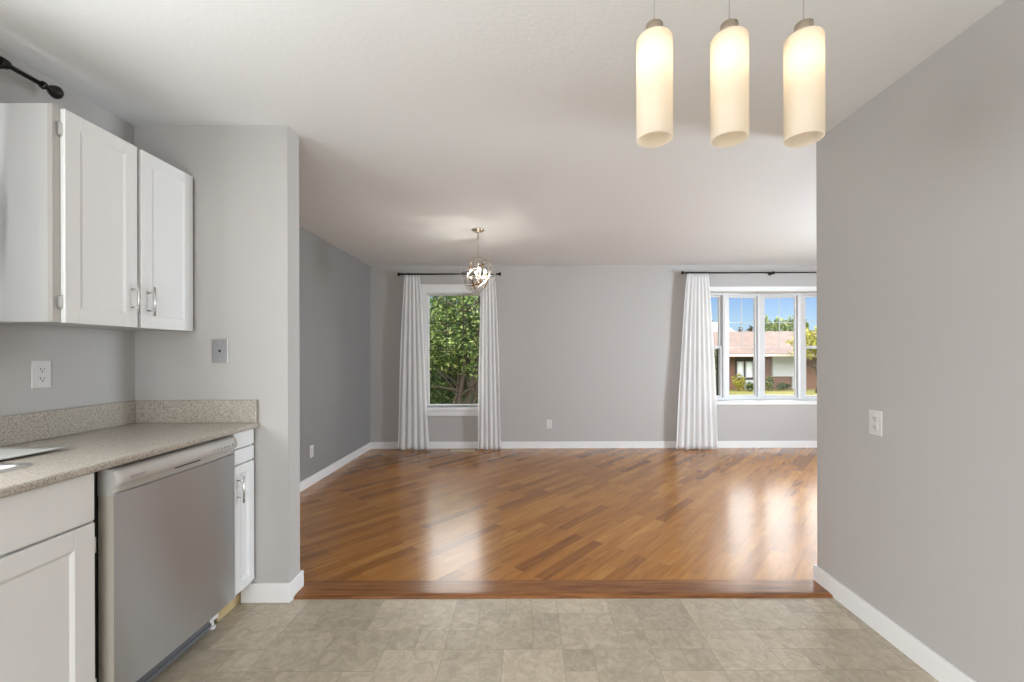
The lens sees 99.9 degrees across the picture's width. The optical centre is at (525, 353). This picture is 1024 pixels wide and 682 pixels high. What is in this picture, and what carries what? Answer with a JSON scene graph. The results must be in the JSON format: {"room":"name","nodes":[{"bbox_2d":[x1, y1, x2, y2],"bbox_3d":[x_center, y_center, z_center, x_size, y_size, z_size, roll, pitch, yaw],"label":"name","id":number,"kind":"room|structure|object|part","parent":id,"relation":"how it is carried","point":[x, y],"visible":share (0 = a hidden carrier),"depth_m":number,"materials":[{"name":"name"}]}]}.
{"room":"kitchen","nodes":[
{"label":"kitchen","id":0,"kind":"room"},
{"bbox_2d":[0,48,134,415],"bbox_3d":[-2.081,0.103,-0.198,0.150,2.540,4.805,0,0,0],"label":"wall","id":1,"kind":"structure","parent":0,"point":[89,367],"depth_m":1.87,"materials":[{"name":"grey paint"}]},
{"bbox_2d":[0,56,63,98],"bbox_3d":[-1.956,-1.072,0.583,0.109,0.052,2.391,0,0,0],"label":"curtain rod","id":2,"kind":"object","parent":1,"relation":"attached to","point":[54,91],"visible":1,"depth_m":1.69,"materials":[{"name":"brown metal"}]},
{"bbox_3d":[-1.928,-1.072,0.583,0.022,0.022,2.265,0,0,0],"label":"rod","id":3,"kind":"part","parent":2,"relation":"part of","materials":[{"name":"brown metal"}]},
{"bbox_2d":[31,360,50,388],"bbox_3d":[-2.001,0.085,1.776,0.009,0.116,0.072,0,0,0],"label":"wall outlet","id":4,"kind":"object","parent":1,"relation":"attached to","point":[40,369],"visible":1,"depth_m":1.77,"materials":[{"name":"grey plastic"}]},
{"bbox_2d":[37,375,46,381],"bbox_3d":[-1.999,0.105,1.776,0.004,0.029,0.033,0,0,0],"label":"receptacle","id":5,"kind":"object","parent":4,"relation":"attached to","point":[40,378],"depth_m":1.78,"materials":[{"name":"white plastic"}]},
{"bbox_2d":[37,366,46,372],"bbox_3d":[-1.999,0.066,1.776,0.004,0.029,0.033,0,0,0],"label":"receptacle","id":6,"kind":"object","parent":4,"relation":"attached to","point":[40,369],"depth_m":1.77,"materials":[{"name":"white plastic"}]},
{"bbox_2d":[0,400,135,446],"bbox_3d":[-1.994,0.296,0.827,0.020,0.115,2.754,0,0,0],"label":"backsplash","id":7,"kind":"structure","parent":1,"relation":"attached to","point":[33,426],"depth_m":1.84,"materials":[{"name":"stone"}]},
{"bbox_2d":[0,103,192,330],"bbox_3d":[-1.832,-0.509,1.877,0.347,0.792,0.647,0,0,0],"label":"upper cabinet","id":8,"kind":"object","parent":1,"relation":"attached to","point":[96,229],"visible":1,"depth_m":1.66,"materials":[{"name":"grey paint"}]},
{"bbox_3d":[-1.720,-0.510,1.877,0.018,0.790,0.647,0,0,0],"label":"frame","id":9,"kind":"part","parent":8,"relation":"part of","materials":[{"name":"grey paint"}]},
{"bbox_3d":[-1.701,-0.506,1.726,0.018,0.786,0.294,0,0,0],"label":"door","id":10,"kind":"part","parent":8,"relation":"part of","materials":[{"name":"white paint"}]},
{"bbox_3d":[-1.675,-0.237,1.846,0.035,0.125,0.009,0,0,0],"label":"handle","id":11,"kind":"part","parent":8,"relation":"part of","materials":[{"name":"silver metal"}]},
{"bbox_3d":[-1.675,-0.232,1.925,0.035,0.128,0.009,0,0,0],"label":"handle","id":12,"kind":"part","parent":8,"relation":"part of","materials":[{"name":"silver metal"}]},
{"bbox_3d":[-1.701,-0.506,2.039,0.018,0.786,0.293,0,0,0],"label":"door","id":13,"kind":"part","parent":8,"relation":"part of","materials":[{"name":"white paint"}]},
{"bbox_2d":[134,126,299,601],"bbox_3d":[-1.722,0.102,2.261,1.003,2.540,0.113,0,0,0],"label":"wall partition","id":14,"kind":"structure","parent":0,"point":[246,178],"depth_m":2.21,"materials":[{"name":"grey paint"}]},
{"bbox_2d":[136,400,257,422],"bbox_3d":[-1.678,0.295,2.194,0.613,0.115,0.020,0,0,0],"label":"backsplash","id":15,"kind":"structure","parent":14,"relation":"attached to","point":[147,411],"depth_m":2.18,"materials":[{"name":"stone"}]},
{"bbox_2d":[212,339,227,362],"bbox_3d":[-1.567,-0.014,2.202,0.085,0.122,0.006,0,0,0],"label":"phone jack plate","id":16,"kind":"object","parent":14,"relation":"attached to","point":[219,346],"visible":1,"depth_m":2.20,"materials":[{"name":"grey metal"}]},
{"bbox_2d":[241,570,303,602],"bbox_3d":[-1.637,1.223,2.261,0.867,0.098,0.141,0,0,0],"label":"baseboard","id":17,"kind":"structure","parent":14,"relation":"attached to","point":[254,592],"depth_m":2.19,"materials":[{"name":"white paint"}]},
{"bbox_2d":[299,226,369,481],"bbox_3d":[-2.149,0.104,4.019,0.150,2.540,3.402,0,0,0],"label":"wall","id":18,"kind":"structure","parent":0,"point":[334,285],"depth_m":4.59,"materials":[{"name":"grey paint"}]},
{"bbox_2d":[309,445,313,457],"bbox_3d":[-2.067,0.943,4.148,0.009,0.116,0.072,0,0,0],"label":"wall outlet","id":19,"kind":"object","parent":18,"relation":"attached to","point":[311,446],"visible":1,"depth_m":4.14,"materials":[{"name":"grey plastic"}]},
{"bbox_2d":[300,442,370,491],"bbox_3d":[-2.064,1.224,4.019,0.014,0.098,3.402,0,0,0],"label":"baseboard","id":20,"kind":"structure","parent":18,"relation":"attached to","point":[321,474],"depth_m":4.57,"materials":[{"name":"white paint"}]},
{"bbox_2d":[0,0,1004,265],"bbox_3d":[1.420,-1.286,1.710,7.394,0.220,9.020,0,0,0],"label":"ceiling","id":21,"kind":"structure","parent":0,"point":[419,125],"depth_m":1.97,"materials":[{"name":"white paint"}]},
{"bbox_2d":[460,228,495,292],"bbox_3d":[-0.452,-0.874,4.060,0.338,0.593,0.338,0,0,0],"label":"globe chandelier","id":22,"kind":"object","parent":21,"relation":"hanging from","point":[476,230],"visible":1,"depth_m":4.03,"materials":[{"name":"silver metal"}]},
{"bbox_2d":[636,0,672,147],"bbox_3d":[0.346,-0.874,1.160,0.096,0.596,0.096,0,0,0],"label":"pendant light","id":23,"kind":"object","parent":21,"relation":"hanging from","point":[654,45],"visible":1,"depth_m":1.12,"materials":[{"name":"white glass"}]},
{"bbox_2d":[710,0,748,147],"bbox_3d":[0.548,-0.875,1.160,0.096,0.596,0.096,0,0,0],"label":"pendant light","id":24,"kind":"object","parent":21,"relation":"hanging from","point":[729,48],"visible":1,"depth_m":1.12,"materials":[{"name":"white glass"}]},
{"bbox_2d":[783,0,824,147],"bbox_3d":[0.749,-0.875,1.160,0.096,0.596,0.096,0,0,0],"label":"pendant light","id":25,"kind":"object","parent":21,"relation":"hanging from","point":[804,49],"visible":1,"depth_m":1.12,"materials":[{"name":"beige glass"}]},
{"bbox_2d":[150,598,938,681],"bbox_3d":[-0.200,1.294,-0.212,3.706,0.051,4.875,0,0,0],"label":"floor","id":26,"kind":"structure","parent":0,"point":[633,639],"depth_m":1.89,"materials":[{"name":"tile"}]},
{"bbox_2d":[0,473,95,681],"bbox_3d":[-1.674,0.824,0.931,0.651,0.896,0.922,0,0,0],"label":"base cabinet","id":27,"kind":"object","parent":26,"relation":"on","point":[48,539],"visible":0.91,"depth_m":1.25,"materials":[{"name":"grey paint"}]},
{"bbox_3d":[-1.410,0.771,0.931,0.018,0.791,0.922,0,0,0],"label":"frame","id":28,"kind":"part","parent":27,"relation":"part of","materials":[{"name":"white paint"}]},
{"bbox_3d":[-1.393,0.457,1.159,0.018,0.153,0.441,0,0,0],"label":"drawer","id":29,"kind":"part","parent":27,"relation":"part of","materials":[{"name":"white paint"}]},
{"bbox_2d":[0,400,259,497],"bbox_3d":[-1.684,0.307,0.827,0.641,0.140,2.754,0,0,0],"label":"countertop","id":30,"kind":"structure","parent":27,"relation":"on","point":[99,437],"depth_m":1.79,"materials":[{"name":"stone"}]},
{"bbox_2d":[0,463,33,472],"bbox_3d":[-1.745,0.445,0.977,0.397,0.196,0.783,0,0,0],"label":"sink","id":31,"kind":"object","parent":30,"relation":"in","point":[4,467],"visible":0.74,"depth_m":1.34,"materials":[{"name":"silver metal"}]},
{"bbox_2d":[0,465,16,469],"bbox_3d":[-1.745,0.446,0.977,0.357,0.193,0.741,0,0,0],"label":"basin","id":32,"kind":"object","parent":31,"relation":"in","point":[2,467],"depth_m":1.35,"materials":[{"name":"silver metal"}]},
{"bbox_2d":[0,445,69,459],"bbox_3d":[-1.812,0.341,1.188,0.283,0.010,0.775,0,0,0],"label":"cutting board","id":33,"kind":"object","parent":31,"relation":"on","point":[5,452],"visible":1,"depth_m":1.51,"materials":[{"name":"grey plastic"}]},
{"bbox_2d":[93,435,236,681],"bbox_3d":[-1.660,0.829,1.715,0.616,0.886,0.626,0,0,0],"label":"dishwasher","id":34,"kind":"object","parent":26,"relation":"on","point":[165,522],"visible":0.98,"depth_m":1.61,"materials":[{"name":"silver metal"}]},
{"bbox_2d":[93,471,98,681],"bbox_3d":[-1.697,0.768,1.715,0.542,0.748,0.626,0,0,0],"label":"tub","id":35,"kind":"object","parent":34,"relation":"in","point":[96,474],"depth_m":1.43,"materials":[{"name":"black plastic"}]},
{"bbox_3d":[-1.388,0.430,1.727,0.070,0.088,0.598,0,0,0],"label":"control panel","id":36,"kind":"part","parent":34,"relation":"part of","materials":[{"name":"grey metal"}]},
{"bbox_3d":[-1.455,1.205,1.685,0.024,0.110,0.560,0,0,0],"label":"toe plate","id":37,"kind":"part","parent":34,"relation":"part of","materials":[{"name":"grey metal"}]},
{"bbox_2d":[214,429,253,621],"bbox_3d":[-1.674,0.824,2.118,0.651,0.896,0.166,0,0,0],"label":"base cabinet","id":38,"kind":"object","parent":26,"relation":"on","point":[244,451],"visible":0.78,"depth_m":2.11,"materials":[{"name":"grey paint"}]},
{"bbox_3d":[-1.410,0.771,2.118,0.018,0.791,0.166,0,0,0],"label":"frame","id":39,"kind":"part","parent":38,"relation":"part of","materials":[{"name":"white paint"}]},
{"bbox_3d":[-1.367,0.650,2.063,0.035,0.130,0.009,0,0,0],"label":"handle","id":40,"kind":"part","parent":38,"relation":"part of","materials":[{"name":"silver metal"}]},
{"bbox_3d":[-1.393,0.418,2.115,0.018,0.075,0.148,0,0,0],"label":"drawer","id":41,"kind":"part","parent":38,"relation":"part of","materials":[{"name":"white paint"}]},
{"bbox_3d":[-1.393,0.497,2.115,0.018,0.068,0.148,0,0,0],"label":"drawer","id":42,"kind":"part","parent":38,"relation":"part of","materials":[{"name":"white paint"}]},
{"bbox_3d":[-1.392,0.843,2.115,0.018,0.607,0.148,0,0,0],"label":"door","id":43,"kind":"part","parent":38,"relation":"part of","materials":[{"name":"white paint"}]},
{"bbox_2d":[293,579,832,598],"bbox_3d":[0.193,1.266,2.304,2.819,0.024,0.159,0,0,0],"label":"trim","id":44,"kind":"structure","parent":26,"relation":"on","point":[778,588],"depth_m":2.28,"materials":[{"name":"brown wood"}]},
{"bbox_2d":[300,448,816,582],"bbox_3d":[1.426,1.289,4.035,7.094,0.070,3.470,0,0,0],"label":"floor","id":45,"kind":"structure","parent":0,"point":[503,513],"depth_m":3.37,"materials":[{"name":"brown wood"}]},
{"bbox_2d":[449,449,474,451],"bbox_3d":[-0.827,1.257,5.575,0.320,0.006,0.100,0,0,0],"label":"floor vent","id":46,"kind":"object","parent":45,"relation":"in","point":[466,450],"visible":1,"depth_m":5.57,"materials":[{"name":"beige metal"}]},
{"bbox_2d":[370,265,816,441],"bbox_3d":[1.423,0.094,5.795,7.294,2.540,0.150,0,0,0],"label":"wall","id":47,"kind":"structure","parent":0,"point":[593,351],"depth_m":5.72,"materials":[{"name":"grey paint"}]},
{"bbox_2d":[397,272,500,275],"bbox_3d":[-1.003,-1.041,5.664,1.356,0.046,0.115,0,0,0],"label":"curtain rod","id":48,"kind":"object","parent":47,"relation":"attached to","point":[398,273],"visible":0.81,"depth_m":5.62,"materials":[{"name":"brown metal"}]},
{"bbox_2d":[398,273,428,449],"bbox_3d":[-1.474,0.102,5.628,0.414,2.318,0.049,0,0,0],"label":"curtain","id":49,"kind":"object","parent":48,"relation":"hanging from","point":[413,434],"visible":1,"depth_m":5.61,"materials":[{"name":"white fabric"}]},
{"bbox_3d":[-1.003,-1.041,5.630,1.230,0.020,0.020,0,0,0],"label":"rod","id":50,"kind":"part","parent":48,"relation":"part of","materials":[{"name":"brown metal"}]},
{"bbox_2d":[478,273,500,449],"bbox_3d":[-0.479,0.099,5.628,0.305,2.318,0.048,0,0,0],"label":"curtain","id":51,"kind":"object","parent":48,"relation":"hanging from","point":[489,432],"visible":0.91,"depth_m":5.61,"materials":[{"name":"white fabric"}]},
{"bbox_2d":[420,284,479,415],"bbox_3d":[-0.958,-0.047,5.772,0.935,1.745,0.195,0,0,0],"label":"window","id":52,"kind":"structure","parent":47,"relation":"in","point":[427,290],"depth_m":5.70,"materials":[{"name":"white paint"}]},
{"bbox_3d":[-0.956,0.733,5.728,0.935,0.045,0.105,0,0,0],"label":"sill","id":53,"kind":"part","parent":52,"relation":"part of","materials":[{"name":"white paint"}]},
{"bbox_2d":[429,296,479,350],"bbox_3d":[-0.959,-0.411,5.799,0.703,0.743,0.006,0,0,0],"label":"window pane","id":54,"kind":"object","parent":52,"relation":"attached to","point":[446,323],"depth_m":5.80,"materials":[{"name":"white"}]},
{"bbox_2d":[546,420,551,427],"bbox_3d":[0.308,0.937,5.715,0.072,0.116,0.009,0,0,0],"label":"wall outlet","id":55,"kind":"object","parent":47,"relation":"attached to","point":[548,422],"visible":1,"depth_m":5.71,"materials":[{"name":"grey plastic"}]},
{"bbox_2d":[371,441,816,448],"bbox_3d":[1.433,1.215,5.713,6.980,0.098,0.014,0,0,0],"label":"baseboard","id":56,"kind":"structure","parent":47,"relation":"attached to","point":[567,444],"depth_m":5.71,"materials":[{"name":"white paint"}]},
{"bbox_2d":[681,271,816,274],"bbox_3d":[3.257,-1.060,5.664,2.446,0.046,0.115,0,0,0],"label":"curtain rod","id":57,"kind":"object","parent":47,"relation":"attached to","point":[682,272],"visible":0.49,"depth_m":5.62,"materials":[{"name":"brown metal"}]},
{"bbox_2d":[676,272,717,449],"bbox_3d":[2.222,0.088,5.619,0.540,2.326,0.066,0,0,0],"label":"curtain","id":58,"kind":"object","parent":57,"relation":"hanging from","point":[697,405],"visible":1,"depth_m":5.60,"materials":[{"name":"white fabric"}]},
{"bbox_3d":[3.257,-1.060,5.630,2.320,0.020,0.020,0,0,0],"label":"rod","id":59,"kind":"part","parent":57,"relation":"part of","materials":[{"name":"brown metal"}]},
{"bbox_2d":[710,286,816,404],"bbox_3d":[3.251,-0.106,5.890,2.093,1.572,0.380,0,0,0],"label":"window","id":60,"kind":"structure","parent":47,"relation":"in","point":[799,293],"depth_m":5.90,"materials":[{"name":"white paint"}]},
{"bbox_3d":[2.470,-0.430,5.868,0.438,0.734,0.030,0,0,-18],"label":"sash","id":61,"kind":"part","parent":60,"relation":"part of","materials":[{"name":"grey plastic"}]},
{"bbox_3d":[2.646,0.250,5.942,0.024,0.707,0.015,0,0,-18],"label":"screen frame","id":62,"kind":"part","parent":60,"relation":"part of","materials":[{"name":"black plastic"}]},
{"bbox_3d":[2.478,0.250,5.847,0.438,0.707,0.030,0,0,-18],"label":"sash","id":63,"kind":"part","parent":60,"relation":"part of","materials":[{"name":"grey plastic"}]},
{"bbox_3d":[2.474,-0.097,5.856,0.522,1.461,0.090,0,0,-18],"label":"frame","id":64,"kind":"part","parent":60,"relation":"part of","materials":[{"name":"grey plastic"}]},
{"bbox_2d":[729,298,744,346],"bbox_3d":[2.989,-0.428,5.961,0.387,0.686,0.006,0,0,-8],"label":"grille","id":65,"kind":"object","parent":60,"relation":"attached to","point":[741,322],"depth_m":5.96,"materials":[{"name":"grey plastic"}]},
{"bbox_3d":[2.989,-0.098,5.967,0.443,1.401,0.030,0,0,-8],"label":"sash","id":66,"kind":"part","parent":60,"relation":"part of","materials":[{"name":"grey plastic"}]},
{"bbox_3d":[2.987,-0.098,5.977,0.527,1.461,0.090,0,0,-8],"label":"frame","id":67,"kind":"part","parent":60,"relation":"part of","materials":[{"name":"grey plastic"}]},
{"bbox_3d":[3.251,-0.115,5.713,2.093,1.492,0.014,0,0,0],"label":"casing","id":68,"kind":"part","parent":60,"relation":"part of","materials":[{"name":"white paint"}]},
{"bbox_3d":[3.253,0.656,5.890,2.093,0.047,0.380,0,0,0],"label":"sill","id":69,"kind":"part","parent":60,"relation":"part of","materials":[{"name":"white paint"}]},
{"bbox_3d":[3.514,-0.100,5.967,0.442,1.401,0.030,0,0,8],"label":"sash","id":70,"kind":"part","parent":60,"relation":"part of","materials":[{"name":"grey plastic"}]},
{"bbox_3d":[3.516,-0.100,5.977,0.526,1.461,0.090,0,0,8],"label":"frame","id":71,"kind":"part","parent":60,"relation":"part of","materials":[{"name":"grey plastic"}]},
{"bbox_2d":[769,298,794,346],"bbox_3d":[3.513,-0.429,5.961,0.386,0.686,0.006,0,0,8],"label":"grille","id":72,"kind":"object","parent":60,"relation":"attached to","point":[779,322],"depth_m":5.95,"materials":[{"name":"grey plastic"}]},
{"bbox_3d":[4.028,-0.101,5.856,0.522,1.461,0.090,0,0,18],"label":"frame","id":73,"kind":"part","parent":60,"relation":"part of","materials":[{"name":"grey plastic"}]},
{"bbox_3d":[4.031,-0.435,5.868,0.438,0.734,0.030,0,0,18],"label":"sash","id":74,"kind":"part","parent":60,"relation":"part of","materials":[{"name":"grey plastic"}]},
{"bbox_3d":[4.026,0.246,5.847,0.438,0.707,0.030,0,0,18],"label":"sash","id":75,"kind":"part","parent":60,"relation":"part of","materials":[{"name":"grey plastic"}]},
{"bbox_2d":[816,0,1023,681],"bbox_3d":[1.658,0.094,-0.117,0.115,2.540,4.966,0,0,0],"label":"wall","id":76,"kind":"structure","parent":0,"point":[920,188],"depth_m":1.70,"materials":[{"name":"grey paint"}]},
{"bbox_2d":[869,409,882,436],"bbox_3d":[1.596,0.316,1.965,0.009,0.116,0.072,0,0,0],"label":"wall outlet","id":77,"kind":"object","parent":76,"relation":"attached to","point":[875,416],"visible":1,"depth_m":1.96,"materials":[{"name":"grey plastic"}]},
{"bbox_2d":[872,424,877,429],"bbox_3d":[1.594,0.335,1.965,0.004,0.029,0.033,0,0,0],"label":"receptacle","id":78,"kind":"object","parent":77,"relation":"attached to","point":[874,426],"depth_m":1.96,"materials":[{"name":"white plastic"}]},
{"bbox_2d":[872,415,877,421],"bbox_3d":[1.594,0.296,1.965,0.004,0.029,0.033,0,0,0],"label":"receptacle","id":79,"kind":"object","parent":77,"relation":"attached to","point":[874,417],"depth_m":1.96,"materials":[{"name":"white plastic"}]},
{"bbox_2d":[813,564,975,681],"bbox_3d":[1.654,1.215,-0.110,0.129,0.098,4.980,0,0,0],"label":"baseboard","id":80,"kind":"structure","parent":76,"relation":"attached to","point":[942,670],"depth_m":1.86,"materials":[{"name":"white paint"}]},
{"label":"outside","id":81,"kind":"structure","parent":0,"visible":0},
{"bbox_2d":[466,382,816,394],"bbox_3d":[15.006,2.329,62.940,150.000,0.200,114.120,0,0,0],"label":"lawn","id":82,"kind":"structure","parent":81,"point":[731,391],"depth_m":24.72,"materials":[{"name":"green plant"}]},
{"bbox_2d":[429,296,477,403],"bbox_3d":[-2.263,0.254,13.472,6.284,4.530,3.112,0,0,0],"label":"tree","id":83,"kind":"object","parent":82,"relation":"on","point":[437,394],"visible":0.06,"depth_m":12.76,"materials":[{"name":"green plant"}]},
{"bbox_2d":[430,368,477,403],"bbox_3d":[-2.310,1.044,16.455,7.115,2.519,2.790,0,0,0],"label":"hedge","id":84,"kind":"object","parent":82,"relation":"on","point":[451,373],"visible":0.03,"depth_m":15.52,"materials":[{"name":"green plant"}]},
{"bbox_2d":[429,296,479,403],"bbox_3d":[-1.503,0.185,10.228,3.286,4.215,2.142,0,0,0],"label":"leafy tree","id":85,"kind":"object","parent":82,"relation":"on","point":[466,361],"visible":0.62,"depth_m":9.87,"materials":[{"name":"green plant"}]},
{"bbox_2d":[714,349,715,376],"bbox_3d":[8.455,0.927,20.077,1.114,2.820,0.978,0,0,0],"label":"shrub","id":86,"kind":"object","parent":82,"relation":"on","point":[715,349],"visible":0.07,"depth_m":19.82,"materials":[{"name":"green plant"}]},
{"bbox_2d":[712,322,733,331],"bbox_3d":[12.249,-0.539,46.100,17.500,5.550,9.800,0,0,0],"label":"house","id":87,"kind":"structure","parent":82,"relation":"on","point":[714,324],"depth_m":44.02,"materials":[{"name":"grey"}]},
{"bbox_2d":[732,372,745,390],"bbox_3d":[12.681,1.682,25.622,0.753,1.136,0.709,0,0,39],"label":"shrub","id":88,"kind":"object","parent":82,"relation":"on","point":[741,380],"visible":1,"depth_m":25.53,"materials":[{"name":"yellow plant"}]},
{"bbox_2d":[746,381,753,390],"bbox_3d":[13.216,1.910,25.394,0.655,0.656,0.521,0,0,0],"label":"shrub","id":89,"kind":"object","parent":82,"relation":"on","point":[749,386],"visible":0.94,"depth_m":25.35,"materials":[{"name":"green plant"}]},
{"bbox_2d":[713,331,816,388],"bbox_3d":[17.001,0.324,31.475,27.600,3.900,11.050,0,0,0],"label":"house","id":90,"kind":"structure","parent":82,"relation":"on","point":[779,362],"depth_m":27.00,"materials":[{"name":"brown brick"}]},
{"bbox_3d":[13.426,0.995,26.950,0.288,0.885,0.010,0,0,0],"label":"pane","id":91,"kind":"part","parent":90,"relation":"part of","materials":[{"name":"white glass"}]},
{"bbox_3d":[13.976,0.993,26.950,0.320,0.885,0.010,0,0,0],"label":"pane","id":92,"kind":"part","parent":90,"relation":"part of","materials":[{"name":"white glass"}]},
{"bbox_3d":[16.190,1.186,26.920,1.539,2.080,0.160,0,0,0],"label":"siding panel","id":93,"kind":"part","parent":90,"relation":"part of","materials":[{"name":"grey"}]},
{"bbox_2d":[765,315,773,330],"bbox_3d":[33.791,-1.645,60.047,1.542,7.663,1.412,0,0,33],"label":"tree","id":94,"kind":"object","parent":82,"relation":"on","point":[768,326],"visible":0.33,"depth_m":59.72,"materials":[{"name":"green plant"}]},
{"bbox_2d":[765,375,774,390],"bbox_3d":[14.508,1.748,25.587,0.506,0.971,0.452,0,0,33],"label":"shrub","id":95,"kind":"object","parent":82,"relation":"on","point":[769,382],"visible":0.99,"depth_m":25.58,"materials":[{"name":"green plant"}]},
{"bbox_2d":[772,315,780,330],"bbox_3d":[39.981,-1.998,69.113,2.155,8.343,1.780,0,0,0],"label":"tree","id":96,"kind":"object","parent":82,"relation":"on","point":[776,325],"visible":0.23,"depth_m":68.73,"materials":[{"name":"green plant"}]},
{"bbox_2d":[776,382,790,389],"bbox_3d":[15.648,1.981,26.236,0.934,0.503,0.628,0,0,0],"label":"shrub","id":97,"kind":"object","parent":82,"relation":"on","point":[782,385],"visible":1,"depth_m":26.06,"materials":[{"name":"green plant"}]},
{"bbox_2d":[780,318,789,330],"bbox_3d":[36.043,-1.420,60.014,1.859,7.213,1.566,0,0,0],"label":"tree","id":98,"kind":"object","parent":82,"relation":"on","point":[783,326],"visible":0.28,"depth_m":59.84,"materials":[{"name":"green plant"}]},
{"bbox_2d":[787,315,793,330],"bbox_3d":[42.673,-2.040,69.025,1.720,8.435,1.926,0,0,43],"label":"tree","id":99,"kind":"object","parent":82,"relation":"on","point":[791,325],"visible":0.34,"depth_m":68.83,"materials":[{"name":"green plant"}]},
{"bbox_2d":[785,326,816,392],"bbox_3d":[16.597,0.191,24.297,3.393,4.104,2.477,0,0,0],"label":"tree","id":100,"kind":"object","parent":82,"relation":"on","point":[811,340],"visible":0.25,"depth_m":24.33,"materials":[{"name":"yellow plant"}]},
{"bbox_3d":[16.543,-0.724,24.230,2.501,2.274,2.665,0,0,-28],"label":"crown","id":101,"kind":"part","parent":100,"relation":"part of","materials":[{"name":"yellow plant"}]}
]}

